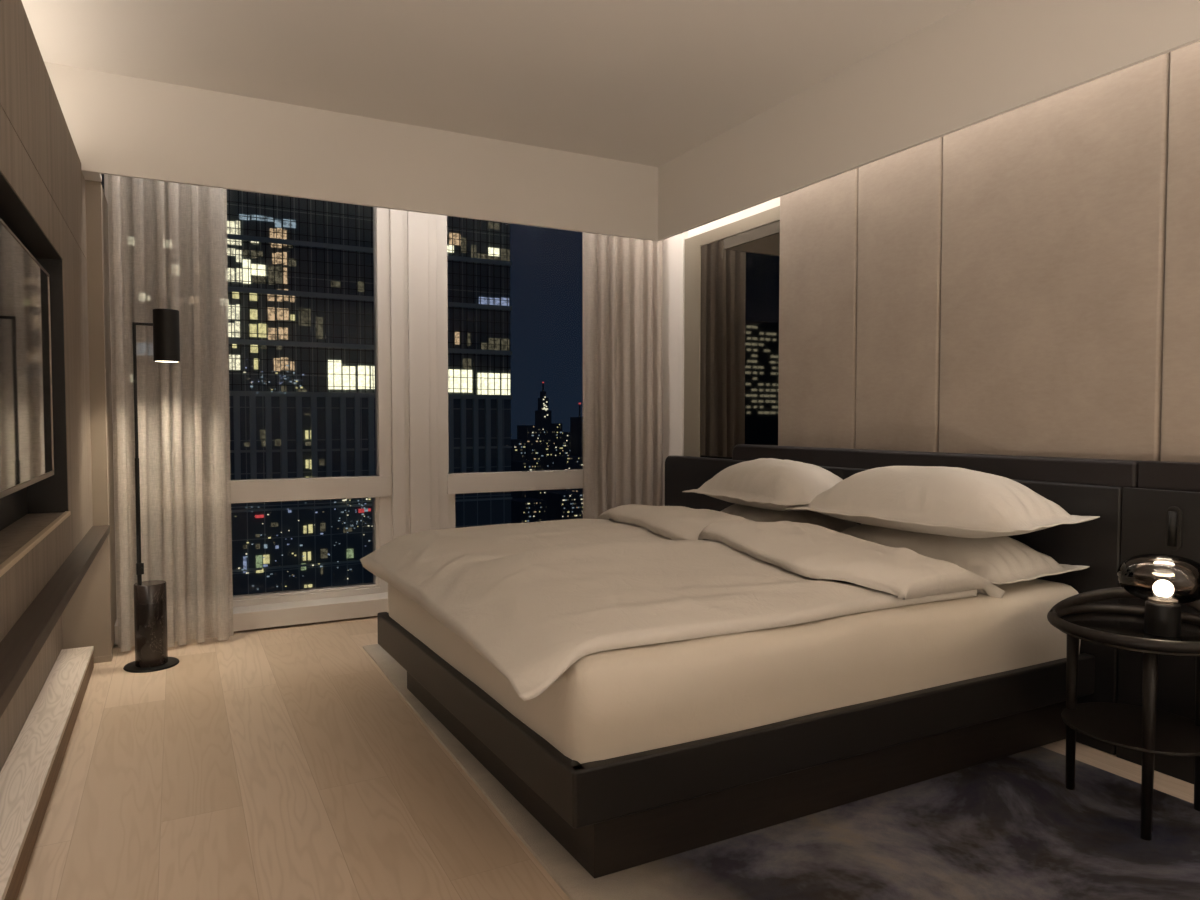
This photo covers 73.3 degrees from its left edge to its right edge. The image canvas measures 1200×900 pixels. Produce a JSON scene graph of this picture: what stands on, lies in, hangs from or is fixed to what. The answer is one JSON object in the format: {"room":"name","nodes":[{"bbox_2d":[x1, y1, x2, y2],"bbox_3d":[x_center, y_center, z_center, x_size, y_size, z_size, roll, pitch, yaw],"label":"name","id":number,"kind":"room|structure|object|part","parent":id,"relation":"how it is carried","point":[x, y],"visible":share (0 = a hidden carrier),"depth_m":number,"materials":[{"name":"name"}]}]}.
{"room":"hotel room","nodes":[
{"label":"hotel room","id":0,"kind":"room"},
{"bbox_2d":[62,180,116,656],"bbox_3d":[-2.786,-0.150,4.165,0.445,2.340,0.630,-1,2,-28],"label":"wall","id":1,"kind":"structure","parent":0,"point":[89,618],"depth_m":3.98,"materials":[{"name":"beige paint"}]},
{"bbox_2d":[94,651,112,662],"bbox_3d":[-2.506,1.040,4.042,0.107,0.030,0.083,-1,2,-28],"label":"baseboard","id":2,"kind":"structure","parent":1,"relation":"attached to","point":[101,659],"depth_m":4.01,"materials":[{"name":"beige wood"}]},
{"bbox_2d":[104,174,391,607],"bbox_3d":[-2.017,-0.429,4.778,1.526,2.686,0.122,-1,2,-28],"label":"window","id":3,"kind":"structure","parent":1,"relation":"in","point":[378,486],"depth_m":5.04,"materials":[{"name":"grey metal"}]},
{"bbox_3d":[-2.012,-0.768,4.780,1.348,1.888,0.008,-1,2,-28],"label":"pane","id":4,"kind":"part","parent":3,"relation":"part of","materials":[{"name":"clear glass"}]},
{"bbox_2d":[114,592,388,644],"bbox_3d":[-1.349,0.954,5.121,3.840,0.102,0.345,-1,2,-28],"label":"window sill","id":5,"kind":"structure","parent":1,"relation":"attached to","point":[261,616],"depth_m":4.75,"materials":[{"name":"grey"}]},
{"bbox_2d":[436,215,582,529],"bbox_3d":[-0.558,-0.456,5.544,1.225,2.686,0.122,-1,2,-28],"label":"window","id":6,"kind":"structure","parent":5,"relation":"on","point":[449,484],"depth_m":5.28,"materials":[{"name":"grey metal"}]},
{"bbox_3d":[-0.561,-0.457,5.550,1.225,2.686,0.110,-1,2,-28],"label":"frame","id":7,"kind":"part","parent":6,"relation":"part of","materials":[{"name":"grey metal"}]},
{"bbox_2d":[44,62,657,240],"bbox_3d":[-1.221,-1.567,4.484,3.560,0.470,0.170,-1,2,-28],"label":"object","id":8,"kind":"structure","parent":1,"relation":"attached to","point":[118,125],"depth_m":4.29,"materials":[{"name":"white paint"}]},
{"bbox_2d":[389,209,437,539],"bbox_3d":[-1.212,-0.464,5.201,0.295,2.726,0.160,-1,2,-28],"label":"window column","id":9,"kind":"structure","parent":0,"point":[412,235],"depth_m":5.13,"materials":[{"name":"grey paint"}]},
{"bbox_2d":[21,0,974,166],"bbox_3d":[0.433,-1.754,1.747,3.950,0.100,7.800,-1,2,-28],"label":"ceiling","id":10,"kind":"structure","parent":0,"point":[644,82],"depth_m":3.62,"materials":[{"name":"white paint"}]},
{"bbox_2d":[108,175,232,651],"bbox_3d":[-2.242,-0.382,4.231,0.588,2.820,0.115,-1,2,-28],"label":"curtain","id":11,"kind":"object","parent":10,"relation":"hanging from","point":[168,240],"visible":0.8,"depth_m":4.24,"materials":[{"name":"fabric"}]},
{"bbox_2d":[582,232,662,518],"bbox_3d":[0.178,-0.428,5.496,0.670,2.820,0.095,-1,2,-28],"label":"curtain","id":12,"kind":"object","parent":10,"relation":"hanging from","point":[623,384],"visible":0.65,"depth_m":5.48,"materials":[{"name":"fabric"}]},
{"bbox_2d":[658,0,1199,240],"bbox_3d":[2.014,-1.483,2.136,0.022,0.470,7.000,-1,2,-28],"label":"wall","id":13,"kind":"structure","parent":10,"relation":"attached to","point":[983,60],"depth_m":3.38,"materials":[{"name":"white paint"}]},
{"bbox_2d":[17,616,1193,899],"bbox_3d":[0.433,1.184,1.853,3.950,0.100,7.800,-1,2,-28],"label":"floor","id":14,"kind":"structure","parent":0,"point":[282,762],"depth_m":2.62,"materials":[{"name":"brown wood"}]},
{"bbox_2d":[0,646,93,899],"bbox_3d":[-1.179,1.101,1.341,0.132,0.104,5.800,-1,2,-28],"label":"bench","id":15,"kind":"object","parent":14,"relation":"on","point":[28,776],"visible":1,"depth_m":2.62,"materials":[{"name":"brown wood"}]},
{"bbox_2d":[123,309,179,672],"bbox_3d":[-2.202,0.188,3.935,0.243,1.742,0.243,1,2,17],"label":"floor lamp","id":16,"kind":"object","parent":14,"relation":"on","point":[150,597],"visible":1,"depth_m":3.90,"materials":[{"name":"black metal"}]},
{"bbox_3d":[-2.243,-0.283,3.897,0.014,0.665,0.014,-1,2,-28],"label":"rod","id":17,"kind":"part","parent":16,"relation":"part of","materials":[{"name":"black metal"}]},
{"bbox_3d":[-2.199,-0.609,3.909,0.090,0.013,0.012,-1,2,-28],"label":"arm","id":18,"kind":"part","parent":16,"relation":"part of","materials":[{"name":"black metal"}]},
{"bbox_3d":[-2.122,-0.558,3.951,0.115,0.252,0.115,-1,2,-28],"label":"lamp shade","id":19,"kind":"part","parent":16,"relation":"part of","materials":[{"name":"black metal"}]},
{"bbox_2d":[363,644,1199,899],"bbox_3d":[0.787,1.107,2.449,1.929,0.010,5.136,-1,2,-28],"label":"rug","id":20,"kind":"object","parent":14,"relation":"on","point":[1010,827],"visible":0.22,"depth_m":2.24,"materials":[{"name":"grey carpet"}]},
{"bbox_2d":[377,612,1094,877],"bbox_3d":[0.405,0.904,3.272,2.170,0.337,1.885,-1,2,-28],"label":"bed","id":21,"kind":"object","parent":20,"relation":"on","point":[616,814],"visible":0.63,"depth_m":2.38,"materials":[{"name":"brown wood"}]},
{"bbox_3d":[-0.510,0.824,2.789,0.104,0.143,1.883,-1,2,-28],"label":"foot rail","id":22,"kind":"part","parent":21,"relation":"part of","materials":[{"name":"black wood"}]},
{"bbox_2d":[388,579,1080,763],"bbox_3d":[0.416,0.652,3.268,2.137,0.348,1.836,-1,2,-28],"label":"mattress","id":23,"kind":"object","parent":21,"relation":"on","point":[607,704],"visible":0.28,"depth_m":2.33,"materials":[{"name":"white fabric"}]},
{"bbox_2d":[360,504,1004,700],"bbox_3d":[0.161,0.411,3.138,1.823,0.276,1.870,-1,2,-28],"label":"duvet","id":24,"kind":"object","parent":23,"relation":"on","point":[533,599],"visible":1,"depth_m":2.59,"materials":[{"name":"fabric"}]},
{"bbox_2d":[720,504,859,531],"bbox_3d":[0.907,0.351,4.039,0.538,0.203,0.940,-1,2,-28],"label":"pillow","id":25,"kind":"object","parent":23,"relation":"on","point":[755,514],"visible":0.26,"depth_m":3.79,"materials":[{"name":"fabric"}]},
{"bbox_2d":[682,458,842,510],"bbox_3d":[0.864,0.158,3.975,0.550,0.229,0.910,-1,2,-22],"label":"pillow","id":26,"kind":"object","parent":25,"relation":"on","point":[765,483],"visible":0.8,"depth_m":3.75,"materials":[{"name":"fabric"}]},
{"bbox_2d":[840,524,1089,584],"bbox_3d":[1.328,0.384,3.255,0.540,0.195,0.990,-1,2,-28],"label":"pillow","id":27,"kind":"object","parent":23,"relation":"on","point":[1002,559],"visible":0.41,"depth_m":2.96,"materials":[{"name":"fabric"}]},
{"bbox_2d":[785,466,1099,537],"bbox_3d":[1.304,0.186,3.207,0.560,0.247,1.020,-1,2,-30],"label":"pillow","id":28,"kind":"object","parent":27,"relation":"on","point":[938,500],"visible":1,"depth_m":2.97,"materials":[{"name":"fabric"}]},
{"bbox_3d":[0.861,0.835,2.469,2.109,0.143,0.044,-1,2,-28],"label":"rail","id":29,"kind":"part","parent":21,"relation":"part of","materials":[{"name":"black wood"}]},
{"bbox_2d":[1047,587,1199,840],"bbox_3d":[1.644,0.778,2.458,0.503,0.646,0.503,-1,2,-28],"label":"bedside table","id":30,"kind":"object","parent":20,"relation":"on","point":[1146,729],"visible":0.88,"depth_m":2.45,"materials":[{"name":"black wood"}]},
{"bbox_3d":[1.523,0.824,2.606,0.037,0.545,0.036,-1,2,-28],"label":"leg","id":31,"kind":"part","parent":30,"relation":"part of","materials":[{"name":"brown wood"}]},
{"bbox_3d":[1.694,0.499,2.582,0.486,0.096,0.209,1,2,20],"label":"rail","id":32,"kind":"part","parent":30,"relation":"part of","materials":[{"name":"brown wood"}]},
{"bbox_2d":[1061,702,1199,756],"bbox_3d":[1.644,0.845,2.460,0.414,0.010,0.414,-1,2,-28],"label":"shelf","id":33,"kind":"object","parent":30,"relation":"attached to","point":[1115,724],"depth_m":2.44,"materials":[{"name":"black wood"}]},
{"bbox_3d":[1.557,0.835,2.291,0.037,0.545,0.036,-1,2,-28],"label":"leg","id":34,"kind":"part","parent":30,"relation":"part of","materials":[{"name":"brown wood"}]},
{"bbox_2d":[1117,554,1199,636],"bbox_3d":[1.681,0.431,2.408,0.234,0.234,0.234,-1,2,-28],"label":"table lamp","id":35,"kind":"object","parent":30,"relation":"on","point":[1162,617],"visible":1,"depth_m":2.41,"materials":[{"name":"black metal"}]},
{"bbox_3d":[1.681,0.383,2.406,0.234,0.138,0.234,-1,2,-28],"label":"glass globe","id":36,"kind":"part","parent":35,"relation":"part of"},
{"bbox_3d":[1.681,0.414,2.408,0.052,0.052,0.052,-1,2,-28],"label":"bulb","id":37,"kind":"part","parent":35,"relation":"part of","materials":[{"name":"white glass"}]},
{"bbox_3d":[1.834,0.829,2.462,0.037,0.545,0.036,-1,2,-28],"label":"leg","id":38,"kind":"part","parent":30,"relation":"part of","materials":[{"name":"brown wood"}]},
{"bbox_2d":[665,444,1199,783],"bbox_3d":[1.476,0.540,3.639,0.117,1.060,4.330,-1,2,-28],"label":"headboard","id":39,"kind":"object","parent":14,"relation":"on","point":[1143,507],"visible":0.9,"depth_m":2.91,"materials":[{"name":"black leather"}]},
{"bbox_3d":[2.182,0.635,2.306,0.075,0.966,1.310,-1,2,-28],"label":"panel","id":40,"kind":"part","parent":39,"relation":"part of","materials":[{"name":"black leather"}]},
{"bbox_2d":[1165,506,1182,550],"bbox_3d":[1.914,0.263,2.698,0.026,0.150,0.048,-1,2,-28],"label":"light switch","id":41,"kind":"object","parent":39,"relation":"attached to","point":[1173,514],"depth_m":2.69,"materials":[{"name":"black metal"}]},
{"bbox_2d":[687,197,779,238],"bbox_3d":[2.133,-0.317,2.693,0.110,2.840,7.800,-1,2,-28],"label":"wall","id":42,"kind":"structure","parent":0,"point":[773,203],"depth_m":5.00,"materials":[{"name":"white"}]},
{"bbox_2d":[662,231,686,505],"bbox_3d":[0.496,-0.480,5.647,0.034,2.726,0.349,-1,2,-28],"label":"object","id":43,"kind":"structure","parent":42,"relation":"attached to","point":[673,278],"depth_m":5.58,"materials":[{"name":"white paint"}]},
{"bbox_2d":[684,206,779,458],"bbox_3d":[0.815,-0.204,5.056,0.027,2.405,1.000,-1,2,-28],"label":"mirror","id":44,"kind":"object","parent":42,"relation":"attached to","point":[731,287],"visible":0.64,"depth_m":5.02,"materials":[{"name":"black mirror"}]},
{"bbox_2d":[778,168,858,448],"bbox_3d":[1.169,-0.797,4.347,0.038,1.880,0.589,-1,2,-28],"label":"wall panel","id":45,"kind":"object","parent":42,"relation":"attached to","point":[818,267],"visible":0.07,"depth_m":4.31,"materials":[{"name":"fabric"}]},
{"bbox_2d":[855,136,942,451],"bbox_3d":[1.425,-0.779,3.861,0.038,1.880,0.499,-1,2,-28],"label":"wall panel","id":46,"kind":"object","parent":42,"relation":"attached to","point":[900,194],"visible":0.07,"depth_m":3.83,"materials":[{"name":"fabric"}]},
{"bbox_2d":[939,52,1169,460],"bbox_3d":[1.759,-0.756,3.226,0.038,1.880,0.924,-1,2,-28],"label":"wall panel","id":47,"kind":"object","parent":42,"relation":"attached to","point":[1054,207],"visible":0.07,"depth_m":3.13,"materials":[{"name":"fabric"}]},
{"bbox_2d":[1160,41,1199,462],"bbox_3d":[2.183,-0.727,2.419,0.038,1.880,0.889,-1,2,-28],"label":"wall panel","id":48,"kind":"object","parent":42,"relation":"attached to","point":[1180,412],"visible":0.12,"depth_m":2.75,"materials":[{"name":"fabric"}]},
{"bbox_3d":[-1.359,-0.251,0.859,0.100,3.040,7.800,-1,2,-28],"label":"wall","id":49,"kind":"structure","parent":0,"visible":0},
{"bbox_2d":[0,218,53,497],"bbox_3d":[-1.793,-0.258,2.433,0.096,0.740,1.216,-1,2,-28],"label":"television","id":50,"kind":"object","parent":49,"relation":"attached to","point":[26,407],"visible":1,"depth_m":2.45,"materials":[{"name":"black glass"}]},
{"bbox_2d":[0,0,92,771],"bbox_3d":[-0.998,-0.025,0.701,0.386,2.400,7.170,-1,2,-28],"label":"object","id":51,"kind":"structure","parent":49,"relation":"attached to","point":[43,203],"depth_m":2.85,"materials":[{"name":"beige wood"}]},
{"bbox_2d":[0,525,109,717],"bbox_3d":[-1.161,0.487,1.365,0.206,0.039,5.865,-1,2,-28],"label":"wall shelf","id":52,"kind":"object","parent":49,"relation":"attached to","point":[22,644],"visible":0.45,"depth_m":2.14,"materials":[{"name":"brown wood"}]},
{"label":"outside","id":53,"kind":"structure","parent":0,"visible":0},
{"bbox_2d":[101,174,511,594],"bbox_3d":[-48.660,25.147,99.377,65.400,205.000,40.500,-1,2,-28],"label":"office tower","id":54,"kind":"structure","parent":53,"point":[301,270],"depth_m":85.95,"materials":[{"name":"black glass"}]},
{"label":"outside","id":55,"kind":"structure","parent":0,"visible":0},
{"bbox_3d":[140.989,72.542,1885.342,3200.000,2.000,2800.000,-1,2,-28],"label":"ground","id":56,"kind":"structure","parent":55,"visible":0},
{"bbox_2d":[511,439,525,460],"bbox_3d":[-97.743,46.910,927.843,16.000,118.000,30.400,-1,2,-28],"label":"building","id":57,"kind":"structure","parent":56,"relation":"on","point":[518,450],"depth_m":913.11,"materials":[{"name":"black"}]},
{"bbox_2d":[511,461,542,497],"bbox_3d":[-77.944,60.166,865.255,24.423,96.000,30.400,-1,2,-28],"label":"building","id":58,"kind":"structure","parent":56,"relation":"on","point":[515,465],"depth_m":852.98,"materials":[{"name":"black"}]},
{"bbox_2d":[511,498,545,522],"bbox_3d":[-59.460,81.722,649.673,22.000,83.600,30.400,-1,2,-28],"label":"building","id":59,"kind":"structure","parent":56,"relation":"on","point":[523,510],"depth_m":636.52,"materials":[{"name":"black"}]},
{"bbox_2d":[517,425,542,461],"bbox_3d":[-82.374,38.017,952.560,20.487,134.000,30.400,-1,2,-28],"label":"building","id":60,"kind":"structure","parent":56,"relation":"on","point":[533,434],"depth_m":938.19,"materials":[{"name":"black"}]},
{"bbox_2d":[525,489,562,519],"bbox_3d":[-52.862,67.747,765.678,26.000,88.000,30.400,-1,2,-28],"label":"building","id":61,"kind":"structure","parent":56,"relation":"on","point":[538,494],"depth_m":750.00,"materials":[{"name":"black"}]},
{"bbox_2d":[535,382,554,469],"bbox_3d":[-68.877,10.668,981.282,22.000,186.600,22.400,-1,2,-28],"label":"building","id":62,"kind":"structure","parent":56,"relation":"on","point":[543,416],"depth_m":972.95,"materials":[{"name":"black"}]},
{"bbox_2d":[555,441,558,455],"bbox_3d":[-67.239,45.088,1034.247,20.991,114.000,30.400,-1,2,-28],"label":"building","id":63,"kind":"structure","parent":56,"relation":"on","point":[556,442],"depth_m":1022.51,"materials":[{"name":"black"}]},
{"bbox_2d":[552,423,562,455],"bbox_3d":[-60.940,33.165,1059.737,12.240,136.000,30.400,-1,2,-28],"label":"building","id":64,"kind":"structure","parent":56,"relation":"on","point":[558,426],"depth_m":1045.48,"materials":[{"name":"black"}]},
{"bbox_2d":[547,491,582,519],"bbox_3d":[-29.483,75.345,693.465,22.000,78.000,30.400,-1,2,-28],"label":"building","id":65,"kind":"structure","parent":56,"relation":"on","point":[560,504],"depth_m":681.22,"materials":[{"name":"black"}]},
{"bbox_2d":[562,432,569,455],"bbox_3d":[-51.695,37.161,1115.609,20.420,124.000,30.400,-1,2,-28],"label":"building","id":66,"kind":"structure","parent":56,"relation":"on","point":[565,435],"depth_m":1100.08,"materials":[{"name":"black"}]},
{"bbox_2d":[553,456,582,492],"bbox_3d":[-32.638,57.733,849.426,22.000,102.000,30.400,-1,2,-28],"label":"building","id":67,"kind":"structure","parent":56,"relation":"on","point":[559,462],"depth_m":836.48,"materials":[{"name":"black"}]},
{"bbox_2d":[570,403,582,456],"bbox_3d":[-24.834,21.926,1010.496,12.761,162.000,30.400,-1,2,-28],"label":"building","id":68,"kind":"structure","parent":56,"relation":"on","point":[576,423],"depth_m":1004.32,"materials":[{"name":"black"}]}
]}

